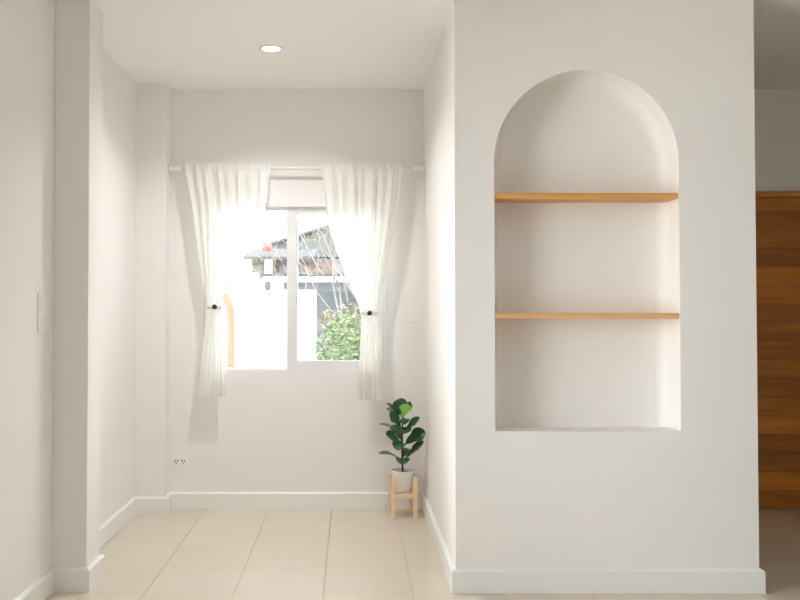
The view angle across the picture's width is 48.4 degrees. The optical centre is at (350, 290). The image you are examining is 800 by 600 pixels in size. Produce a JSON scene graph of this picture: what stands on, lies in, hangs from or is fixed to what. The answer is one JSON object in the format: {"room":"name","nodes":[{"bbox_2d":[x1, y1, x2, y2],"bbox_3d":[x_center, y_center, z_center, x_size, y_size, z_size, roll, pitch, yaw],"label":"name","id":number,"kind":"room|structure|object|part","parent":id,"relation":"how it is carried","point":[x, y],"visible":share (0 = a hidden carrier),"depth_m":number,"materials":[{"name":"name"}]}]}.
{"room":"empty living room","nodes":[
{"label":"empty living room","id":0,"kind":"room"},
{"bbox_2d":[0,0,135,599],"bbox_3d":[-1.423,-0.044,1.581,0.150,2.683,8.200,0,-1,0],"label":"wall","id":1,"kind":"structure","parent":0,"point":[27,27],"depth_m":3.80,"materials":[{"name":"paint"}]},
{"bbox_2d":[38,293,48,332],"bbox_3d":[-1.344,0.098,3.879,0.008,0.170,0.130,0,-1,0],"label":"light switch","id":2,"kind":"object","parent":1,"relation":"attached to","point":[43,299],"visible":1,"depth_m":3.87,"materials":[{"name":"white plastic"}]},
{"bbox_2d":[52,0,102,566],"bbox_3d":[-1.270,0.011,4.126,0.157,2.683,0.210,0,-1,0],"label":"wall","id":3,"kind":"structure","parent":0,"point":[79,23],"depth_m":4.03,"materials":[{"name":"paint"}]},
{"bbox_2d":[134,84,170,496],"bbox_3d":[-1.253,0.044,5.608,0.190,2.683,0.145,0,-1,0],"label":"wall","id":4,"kind":"structure","parent":0,"point":[153,101],"depth_m":5.54,"materials":[{"name":"paint"}]},
{"bbox_2d":[168,165,424,171],"bbox_3d":[-0.344,-0.775,5.618,1.627,0.042,0.042,0,-1,0],"label":"curtain rod","id":5,"kind":"object","parent":4,"relation":"attached to","point":[170,168],"visible":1,"depth_m":5.61,"materials":[{"name":"white metal"}]},
{"bbox_2d":[185,163,270,396],"bbox_3d":[-0.776,-0.070,5.568,0.539,1.465,0.092,0,-1,0],"label":"curtain","id":6,"kind":"object","parent":5,"relation":"hanging from","point":[229,201],"visible":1,"depth_m":5.58,"materials":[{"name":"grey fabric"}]},
{"bbox_2d":[321,163,402,399],"bbox_3d":[0.068,-0.058,5.568,0.517,1.489,0.092,0,-1,0],"label":"curtain","id":7,"kind":"object","parent":5,"relation":"hanging from","point":[361,200],"visible":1,"depth_m":5.58,"materials":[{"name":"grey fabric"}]},
{"bbox_2d":[236,218,327,272],"bbox_3d":[-1.500,-0.231,34.213,16.000,5.180,7.600,0,-1,0],"label":"sky","id":8,"kind":"structure","parent":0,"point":[261,230],"depth_m":32.93,"materials":[{"name":"white"}]},
{"bbox_2d":[46,508,799,599],"bbox_3d":[0.986,1.359,1.631,4.968,0.120,8.360,0,-1,0],"label":"floor","id":9,"kind":"structure","parent":0,"point":[178,554],"depth_m":4.49,"materials":[{"name":"tile"}]},
{"bbox_2d":[388,473,417,518],"bbox_3d":[0.318,1.258,5.449,0.160,0.248,0.160,0,-1,-4],"label":"plant stand","id":10,"kind":"object","parent":9,"relation":"on","point":[393,495],"visible":0.94,"depth_m":5.37,"materials":[{"name":"brown wood"}]},
{"bbox_3d":[0.246,1.260,5.511,0.026,0.248,0.026,0,-1,-4],"label":"leg","id":11,"kind":"part","parent":10,"relation":"part of","materials":[{"name":"brown wood"}]},
{"bbox_3d":[0.256,1.257,5.377,0.026,0.248,0.026,0,-1,-4],"label":"leg","id":12,"kind":"part","parent":10,"relation":"part of","materials":[{"name":"brown wood"}]},
{"bbox_2d":[378,398,425,492],"bbox_3d":[0.313,0.950,5.460,0.291,0.572,0.191,0,-1,0],"label":"potted plant","id":13,"kind":"object","parent":10,"relation":"on","point":[404,476],"visible":0.99,"depth_m":5.43,"materials":[{"name":"green plant"}]},
{"bbox_3d":[0.317,0.911,5.457,0.016,0.427,0.016,0,-1,0],"label":"stem","id":14,"kind":"part","parent":13,"relation":"part of","materials":[{"name":"plant"}]},
{"bbox_3d":[0.318,1.168,5.451,0.141,0.134,0.141,0,-1,0],"label":"pot","id":15,"kind":"part","parent":13,"relation":"part of","materials":[{"name":"white ceramic"}]},
{"bbox_3d":[0.323,1.249,5.382,0.108,0.028,0.018,0,-1,-4],"label":"rail","id":16,"kind":"part","parent":10,"relation":"part of","materials":[{"name":"brown wood"}]},
{"bbox_3d":[0.380,1.260,5.520,0.026,0.248,0.026,0,-1,-4],"label":"leg","id":17,"kind":"part","parent":10,"relation":"part of","materials":[{"name":"brown wood"}]},
{"bbox_3d":[0.390,1.257,5.387,0.026,0.248,0.026,0,-1,-4],"label":"leg","id":18,"kind":"part","parent":10,"relation":"part of","materials":[{"name":"brown wood"}]},
{"bbox_2d":[91,0,799,88],"bbox_3d":[0.986,-1.453,1.692,4.968,0.140,8.360,0,-1,0],"label":"ceiling","id":19,"kind":"structure","parent":0,"point":[178,44],"depth_m":4.71,"materials":[{"name":"white paint"}]},
{"bbox_2d":[259,44,282,52],"bbox_3d":[-0.434,-1.311,4.810,0.132,0.008,0.132,0,-1,0],"label":"recessed light","id":20,"kind":"object","parent":19,"relation":"in","point":[271,48],"visible":1,"depth_m":4.80,"materials":[{"name":"white plastic"}]},
{"bbox_2d":[262,47,279,50],"bbox_3d":[-0.434,-1.312,4.810,0.097,0.007,0.097,0,-1,0],"label":"diffuser","id":21,"kind":"object","parent":20,"relation":"attached to","point":[263,48],"depth_m":4.81,"materials":[{"name":"white plastic"}]},
{"bbox_2d":[169,89,799,491],"bbox_3d":[0.986,0.047,5.760,4.968,2.683,0.160,0,-1,0],"label":"wall","id":22,"kind":"structure","parent":0,"point":[271,431],"depth_m":5.68,"materials":[{"name":"paint"}]},
{"bbox_2d":[171,455,188,466],"bbox_3d":[-1.090,1.087,5.652,0.116,0.072,0.012,0,-1,0],"label":"wall outlet","id":23,"kind":"object","parent":22,"relation":"attached to","point":[176,460],"visible":1,"depth_m":5.65,"materials":[{"name":"white plastic"}]},
{"bbox_2d":[174,458,178,464],"bbox_3d":[-1.111,1.087,5.647,0.034,0.042,0.003,0,-1,0],"label":"socket","id":24,"kind":"object","parent":23,"relation":"attached to","point":[176,460],"depth_m":5.65,"materials":[{"name":"grey plastic"}]},
{"bbox_2d":[180,458,185,464],"bbox_3d":[-1.069,1.087,5.647,0.034,0.042,0.003,0,-1,0],"label":"socket","id":25,"kind":"object","parent":23,"relation":"attached to","point":[182,460],"depth_m":5.65,"materials":[{"name":"grey plastic"}]},
{"bbox_2d":[203,207,387,370],"bbox_3d":[-0.356,-0.011,5.737,1.187,1.054,0.070,0,-1,0],"label":"window","id":26,"kind":"structure","parent":22,"relation":"in","point":[293,364],"depth_m":5.70,"materials":[{"name":"white plastic"}]},
{"bbox_3d":[-0.632,-0.011,5.752,0.576,1.038,0.024,0,-1,0],"label":"sash","id":27,"kind":"part","parent":26,"relation":"part of","materials":[{"name":"white"}]},
{"bbox_3d":[-0.103,-0.011,5.722,0.621,1.038,0.024,0,-1,0],"label":"sash","id":28,"kind":"part","parent":26,"relation":"part of","materials":[{"name":"white"}]},
{"bbox_2d":[755,191,799,507],"bbox_3d":[2.760,0.376,5.651,1.040,2.020,0.045,0,-1,0],"label":"door","id":29,"kind":"structure","parent":22,"relation":"in","point":[777,219],"depth_m":5.65,"materials":[{"name":"brown wood"}]},
{"bbox_3d":[2.760,0.376,5.651,1.040,2.020,0.045,0,-1,0],"label":"frame","id":30,"kind":"part","parent":29,"relation":"part of","materials":[{"name":"brown wood"}]},
{"bbox_2d":[424,0,758,568],"bbox_3d":[1.149,0.027,4.841,1.360,2.683,1.680,0,-1,0],"label":"wall","id":31,"kind":"structure","parent":0,"point":[550,443],"depth_m":4.02,"materials":[{"name":"paint"}]},
{"bbox_2d":[14,492,765,599],"bbox_3d":[0.250,1.246,1.613,3.196,0.104,8.080,0,-1,0],"label":"baseboard","id":32,"kind":"structure","parent":31,"relation":"attached to","point":[459,580],"depth_m":3.96,"materials":[{"name":"white paint"}]},
{"bbox_2d":[494,193,677,202],"bbox_3d":[1.065,-0.427,4.089,0.829,0.027,0.151,0,-1,0],"label":"wall shelf","id":33,"kind":"object","parent":31,"relation":"attached to","point":[499,197],"visible":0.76,"depth_m":4.01,"materials":[{"name":"orange wood"}]},
{"bbox_2d":[495,313,678,318],"bbox_3d":[1.066,0.116,4.077,0.832,0.025,0.151,0,-1,0],"label":"wall shelf","id":34,"kind":"object","parent":31,"relation":"attached to","point":[497,315],"visible":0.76,"depth_m":4.00,"materials":[{"name":"brown wood"}]},
{"label":"outside","id":35,"kind":"structure","parent":0,"visible":0},
{"bbox_3d":[0.000,2.040,14.959,80.000,0.200,90.000,0,-1,0],"label":"ground","id":36,"kind":"structure","parent":35,"visible":0},
{"bbox_2d":[223,292,234,367],"bbox_3d":[-1.305,0.904,8.882,0.266,1.805,0.080,0,-1,0],"label":"arched frame","id":37,"kind":"object","parent":36,"relation":"on","point":[227,300],"visible":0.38,"depth_m":8.85,"materials":[{"name":"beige wood"}]},
{"bbox_2d":[222,273,258,367],"bbox_3d":[-2.775,0.817,9.064,3.650,1.988,0.200,0,-1,0],"label":"wall","id":38,"kind":"structure","parent":36,"relation":"on","point":[242,290],"depth_m":9.00,"materials":[{"name":"white paint"}]},
{"bbox_2d":[258,278,284,367],"bbox_3d":[-0.820,0.844,9.094,0.260,1.935,0.200,0,-1,0],"label":"gate pier","id":39,"kind":"structure","parent":36,"relation":"on","point":[274,292],"depth_m":9.05,"materials":[{"name":"white paint"}]},
{"bbox_2d":[265,281,270,290],"bbox_3d":[-0.848,-0.052,9.031,0.063,0.111,0.044,0,-1,0],"label":"wall lamp","id":40,"kind":"object","parent":39,"relation":"attached to","point":[267,283],"visible":1,"depth_m":9.01,"materials":[{"name":"grey metal"}]},
{"bbox_3d":[-0.797,0.004,9.102,0.195,0.195,0.100,0,-1,0],"label":"panel","id":41,"kind":"part","parent":39,"relation":"part of","materials":[{"name":"white paint"}]},
{"bbox_2d":[259,290,315,367],"bbox_3d":[-0.640,0.902,8.927,0.580,1.812,0.030,0,-1,0],"label":"gate","id":42,"kind":"object","parent":36,"relation":"on","point":[278,304],"visible":0.36,"depth_m":8.93,"materials":[{"name":"white metal"}]},
{"bbox_2d":[243,225,343,367],"bbox_3d":[0.850,0.299,15.972,5.100,3.325,4.050,0,-1,0],"label":"house","id":43,"kind":"structure","parent":36,"relation":"on","point":[261,267],"depth_m":14.31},
{"bbox_2d":[261,241,271,256],"bbox_3d":[-1.315,-0.649,13.824,0.175,0.261,0.289,0,-1,0],"label":"lantern","id":44,"kind":"object","parent":43,"relation":"attached to","point":[263,246],"visible":0.7,"depth_m":13.71,"materials":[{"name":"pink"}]},
{"bbox_3d":[-1.305,0.699,14.038,0.110,2.440,0.100,0,-1,0],"label":"post","id":45,"kind":"part","parent":43,"relation":"part of","materials":[{"name":"white paint"}]},
{"bbox_3d":[-1.050,-0.316,14.265,0.160,0.140,0.010,0,-1,0],"label":"pane","id":46,"kind":"part","parent":43,"relation":"part of","materials":[{"name":"grey glass"}]},
{"bbox_3d":[-0.150,-0.326,14.265,0.260,0.160,0.010,0,-1,0],"label":"pane","id":47,"kind":"part","parent":43,"relation":"part of","materials":[{"name":"white glass"}]},
{"bbox_2d":[243,211,354,358],"bbox_3d":[0.428,-0.002,9.631,4.231,3.664,0.782,0,-1,-2],"label":"bare tree","id":48,"kind":"object","parent":36,"relation":"on","point":[333,271],"visible":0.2,"depth_m":9.60,"materials":[{"name":"grey plant"}]},
{"bbox_2d":[259,273,360,367],"bbox_3d":[1.290,0.845,11.384,4.720,2.033,2.400,0,-1,0],"label":"carport","id":49,"kind":"object","parent":36,"relation":"on","point":[325,289],"visible":0.07,"depth_m":12.49,"materials":[{"name":"white metal"}]},
{"bbox_2d":[312,312,360,359],"bbox_3d":[0.026,0.993,8.129,0.825,1.601,0.643,0,-1,0],"label":"shrub","id":50,"kind":"object","parent":36,"relation":"on","point":[342,341],"visible":0.29,"depth_m":8.09,"materials":[{"name":"green plant"}]},
{"bbox_2d":[314,302,360,358],"bbox_3d":[0.015,0.958,8.785,0.777,1.698,0.516,0,-1,0],"label":"shrub","id":51,"kind":"object","parent":36,"relation":"on","point":[325,317],"visible":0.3,"depth_m":8.75,"materials":[{"name":"green plant"}]}
]}

